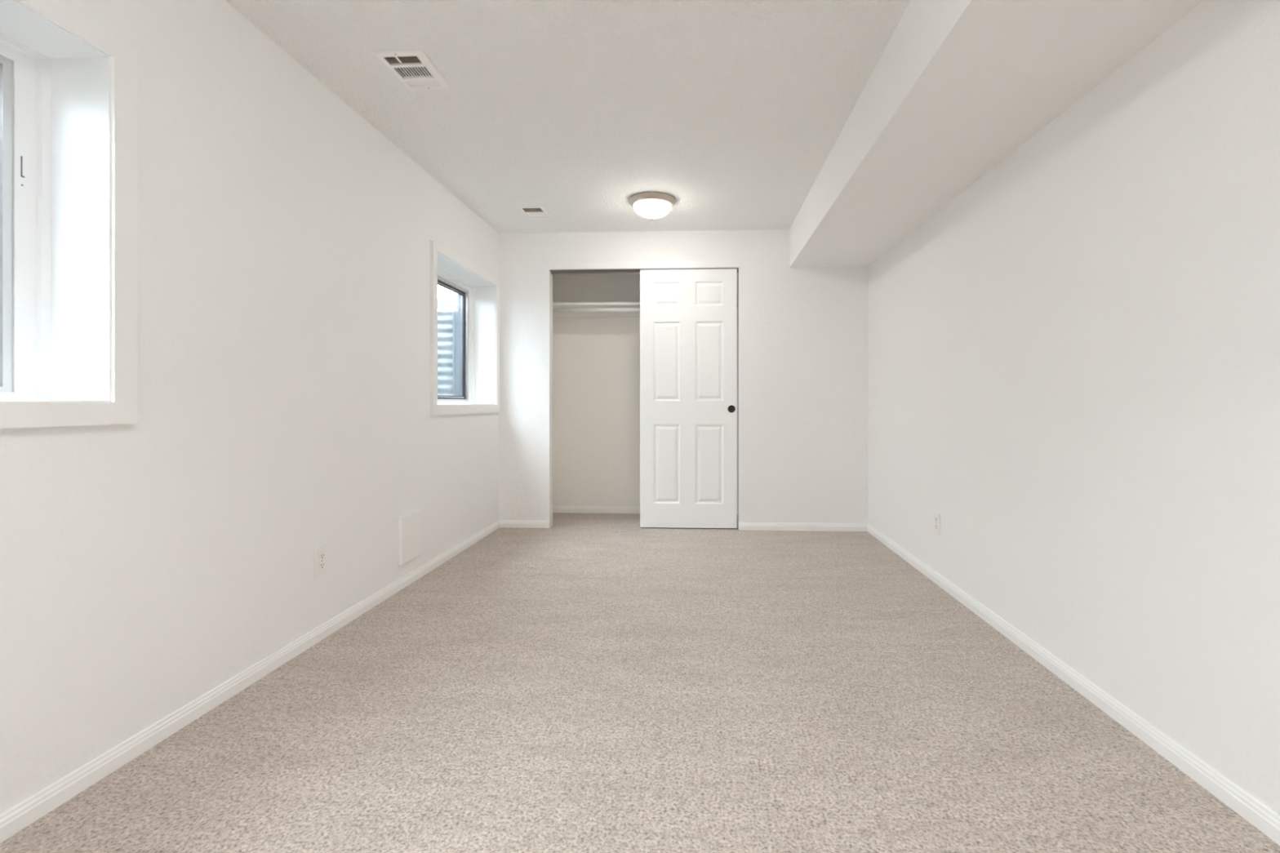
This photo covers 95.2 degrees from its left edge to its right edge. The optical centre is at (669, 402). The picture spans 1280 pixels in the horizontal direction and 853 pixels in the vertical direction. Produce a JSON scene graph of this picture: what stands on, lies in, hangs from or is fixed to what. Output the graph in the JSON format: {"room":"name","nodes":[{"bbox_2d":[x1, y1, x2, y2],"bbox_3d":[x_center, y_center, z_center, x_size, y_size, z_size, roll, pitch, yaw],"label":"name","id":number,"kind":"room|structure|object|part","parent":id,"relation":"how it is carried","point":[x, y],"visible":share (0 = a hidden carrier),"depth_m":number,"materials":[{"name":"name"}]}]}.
{"room":"empty basement bedroom","nodes":[
{"label":"empty basement bedroom","id":0,"kind":"room"},
{"bbox_2d":[0,0,498,813],"bbox_3d":[-1.599,-0.195,2.115,0.260,2.600,6.471,0,0,3],"label":"wall","id":1,"kind":"structure","parent":0,"point":[283,239],"depth_m":1.96,"materials":[{"name":"white paint"}]},
{"bbox_2d":[0,0,137,428],"bbox_3d":[-1.643,-0.457,1.026,0.284,1.030,1.195,0,0,3],"label":"window","id":2,"kind":"structure","parent":1,"relation":"in","point":[68,86],"depth_m":1.55,"materials":[{"name":"white paint"}]},
{"bbox_3d":[-1.708,-0.448,1.024,0.026,0.844,0.931,0,0,3],"label":"frame","id":3,"kind":"part","parent":2,"relation":"part of","materials":[{"name":"silver metal"}]},
{"bbox_3d":[-1.698,-0.461,1.024,0.048,0.910,1.069,0,0,3],"label":"frame","id":4,"kind":"part","parent":2,"relation":"part of","materials":[{"name":"white paint"}]},
{"bbox_2d":[0,520,499,843],"bbox_3d":[-1.478,0.956,1.793,0.012,0.058,5.639,0,0,3],"label":"baseboard","id":5,"kind":"structure","parent":1,"relation":"attached to","point":[24,813],"depth_m":1.77,"materials":[{"name":"white paint"}]},
{"bbox_2d":[315,543,327,577],"bbox_3d":[-1.448,0.658,2.429,0.010,0.126,0.072,0,0,3],"label":"power outlet","id":6,"kind":"object","parent":1,"relation":"attached to","point":[321,552],"visible":1,"depth_m":2.42,"materials":[{"name":"white plastic"}]},
{"bbox_2d":[319,552,324,559],"bbox_3d":[-1.445,0.638,2.429,0.003,0.027,0.033,0,0,3],"label":"receptacle","id":7,"kind":"object","parent":6,"relation":"attached to","point":[322,555],"depth_m":2.43,"materials":[{"name":"grey"}]},
{"bbox_2d":[319,561,324,568],"bbox_3d":[-1.445,0.677,2.429,0.003,0.027,0.033,0,0,3],"label":"receptacle","id":8,"kind":"object","parent":6,"relation":"attached to","point":[322,564],"depth_m":2.43,"materials":[{"name":"grey"}]},
{"bbox_2d":[398,509,422,564],"bbox_3d":[-1.409,0.727,3.177,0.017,0.252,0.225,0,0,3],"label":"access panel","id":9,"kind":"object","parent":1,"relation":"attached to","point":[410,525],"visible":1,"depth_m":3.15,"materials":[{"name":"white paint"}]},
{"bbox_2d":[437,311,457,395],"bbox_3d":[-2.113,-0.154,4.032,0.953,1.142,1.238,0,0,3],"label":"window well","id":10,"kind":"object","parent":1,"relation":"in","point":[446,320],"depth_m":4.63,"materials":[{"name":"metal"}]},
{"bbox_2d":[430,240,499,415],"bbox_3d":[-1.499,-0.439,4.007,0.284,1.027,1.146,0,0,3],"label":"window","id":11,"kind":"structure","parent":1,"relation":"in","point":[477,291],"depth_m":4.42,"materials":[{"name":"white paint"}]},
{"bbox_3d":[-1.571,-0.426,4.176,0.018,0.811,0.501,0,0,3],"label":"sash","id":12,"kind":"part","parent":11,"relation":"part of","materials":[{"name":"silver metal"}]},
{"bbox_3d":[-1.564,-0.429,4.005,0.026,0.841,0.882,0,0,3],"label":"frame","id":13,"kind":"part","parent":11,"relation":"part of","materials":[{"name":"silver metal"}]},
{"bbox_3d":[-1.554,-0.443,4.005,0.048,0.907,1.020,0,0,3],"label":"frame","id":14,"kind":"part","parent":11,"relation":"part of","materials":[{"name":"white paint"}]},
{"bbox_2d":[224,0,911,233],"bbox_3d":[-0.034,-1.415,2.039,2.973,0.160,6.371,0,0,3],"label":"ceiling","id":15,"kind":"structure","parent":0,"point":[733,111],"depth_m":2.51,"materials":[{"name":"white paint"}]},
{"bbox_2d":[371,49,451,89],"bbox_3d":[-1.028,-1.399,2.347,0.192,0.151,0.270,0,0,3],"label":"ceiling vent","id":16,"kind":"object","parent":15,"relation":"in","point":[416,69],"visible":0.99,"depth_m":2.34,"materials":[{"name":"white metal"}]},
{"bbox_2d":[516,205,551,218],"bbox_3d":[-0.942,-1.402,4.095,0.180,0.146,0.258,0,0,3],"label":"ceiling vent","id":17,"kind":"object","parent":15,"relation":"in","point":[535,211],"visible":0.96,"depth_m":4.09,"materials":[{"name":"white metal"}]},
{"bbox_2d":[628,191,675,220],"bbox_3d":[-0.112,-1.268,3.855,0.311,0.133,0.311,0,0,3],"label":"ceiling light","id":18,"kind":"object","parent":15,"relation":"attached to","point":[651,205],"visible":1,"depth_m":3.77,"materials":[{"name":"silver metal"}]},
{"bbox_3d":[-0.112,-1.265,3.855,0.254,0.078,0.254,0,0,3],"label":"lamp shade","id":19,"kind":"part","parent":18,"relation":"part of","materials":[{"name":"white"}]},
{"bbox_2d":[0,512,1279,852],"bbox_3d":[-0.034,1.045,2.039,2.973,0.120,6.371,0,0,3],"label":"floor","id":20,"kind":"structure","parent":0,"point":[583,682],"depth_m":1.76,"materials":[{"name":"carpet"}]},
{"bbox_2d":[552,272,737,507],"bbox_3d":[0.120,-0.115,5.221,2.873,2.440,0.100,0,0,3],"label":"wall","id":21,"kind":"structure","parent":0,"point":[596,361],"depth_m":5.21,"materials":[{"name":"white paint"}]},
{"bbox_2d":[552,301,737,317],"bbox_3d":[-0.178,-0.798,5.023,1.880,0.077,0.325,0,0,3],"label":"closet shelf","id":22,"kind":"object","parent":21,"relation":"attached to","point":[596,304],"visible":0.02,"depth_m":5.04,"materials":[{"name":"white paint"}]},
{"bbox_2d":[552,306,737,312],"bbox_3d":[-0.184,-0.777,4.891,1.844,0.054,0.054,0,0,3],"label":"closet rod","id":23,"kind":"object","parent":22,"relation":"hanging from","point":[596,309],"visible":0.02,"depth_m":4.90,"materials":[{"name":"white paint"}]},
{"bbox_2d":[552,506,737,514],"bbox_3d":[-0.170,0.956,5.179,1.880,0.058,0.012,0,0,3],"label":"baseboard","id":24,"kind":"structure","parent":21,"relation":"attached to","point":[580,509],"depth_m":5.20,"materials":[{"name":"white paint"}]},
{"bbox_2d":[498,229,868,528],"bbox_3d":[0.089,-0.075,4.590,2.873,2.520,0.100,0,0,3],"label":"wall","id":25,"kind":"structure","parent":0,"point":[803,332],"depth_m":4.51,"materials":[{"name":"white paint"}]},
{"bbox_2d":[499,520,549,528],"bbox_3d":[-1.140,0.956,4.593,0.394,0.058,0.012,0,0,3],"label":"baseboard","id":26,"kind":"structure","parent":25,"relation":"attached to","point":[503,523],"depth_m":4.59,"materials":[{"name":"white paint"}]},
{"bbox_2d":[549,267,738,274],"bbox_3d":[-0.202,-1.033,4.603,1.479,0.030,0.086,0,0,3],"label":"trim","id":27,"kind":"structure","parent":25,"relation":"attached to","point":[633,270],"depth_m":4.61,"materials":[{"name":"silver metal"}]},
{"bbox_2d":[548,260,740,270],"bbox_3d":[-0.202,-1.070,4.550,1.495,0.056,0.009,0,0,3],"label":"trim","id":28,"kind":"structure","parent":25,"relation":"attached to","point":[704,264],"depth_m":4.54,"materials":[{"name":"white paint"}]},
{"bbox_2d":[640,268,737,528],"bbox_3d":[0.147,-0.031,4.563,0.754,2.012,0.037,0,0,3],"label":"door","id":29,"kind":"structure","parent":25,"relation":"in","point":[688,317],"depth_m":4.55,"materials":[{"name":"white paint"}]},
{"bbox_3d":[0.481,0.050,4.531,0.058,0.058,0.007,0,0,3],"label":"finger pull","id":30,"kind":"part","parent":29,"relation":"part of","materials":[{"name":"brown metal"}]},
{"bbox_2d":[738,522,866,531],"bbox_3d":[1.022,0.956,4.489,0.976,0.058,0.012,0,0,3],"label":"baseboard","id":31,"kind":"structure","parent":25,"relation":"attached to","point":[742,526],"depth_m":4.49,"materials":[{"name":"white paint"}]},
{"bbox_2d":[789,0,1203,267],"bbox_3d":[1.087,-1.187,1.669,0.598,0.297,5.639,0,0,3],"label":"soffit","id":32,"kind":"structure","parent":0,"point":[957,86],"depth_m":2.08,"materials":[{"name":"white paint"}]},
{"bbox_2d":[868,0,1279,815],"bbox_3d":[1.461,-0.195,1.967,0.120,2.600,6.471,0,0,3],"label":"wall","id":33,"kind":"structure","parent":0,"point":[1074,360],"depth_m":1.80,"materials":[{"name":"white paint"}]},
{"bbox_2d":[933,511,940,535],"bbox_3d":[1.454,0.655,3.174,0.010,0.116,0.072,0,0,3],"label":"power outlet","id":34,"kind":"object","parent":33,"relation":"attached to","point":[936,515],"visible":1,"depth_m":3.16,"materials":[{"name":"white plastic"}]},
{"bbox_2d":[866,523,1279,845],"bbox_3d":[1.379,0.956,1.655,0.012,0.058,5.639,0,0,3],"label":"baseboard","id":35,"kind":"structure","parent":33,"relation":"attached to","point":[1263,818],"depth_m":1.77,"materials":[{"name":"white paint"}]}
]}

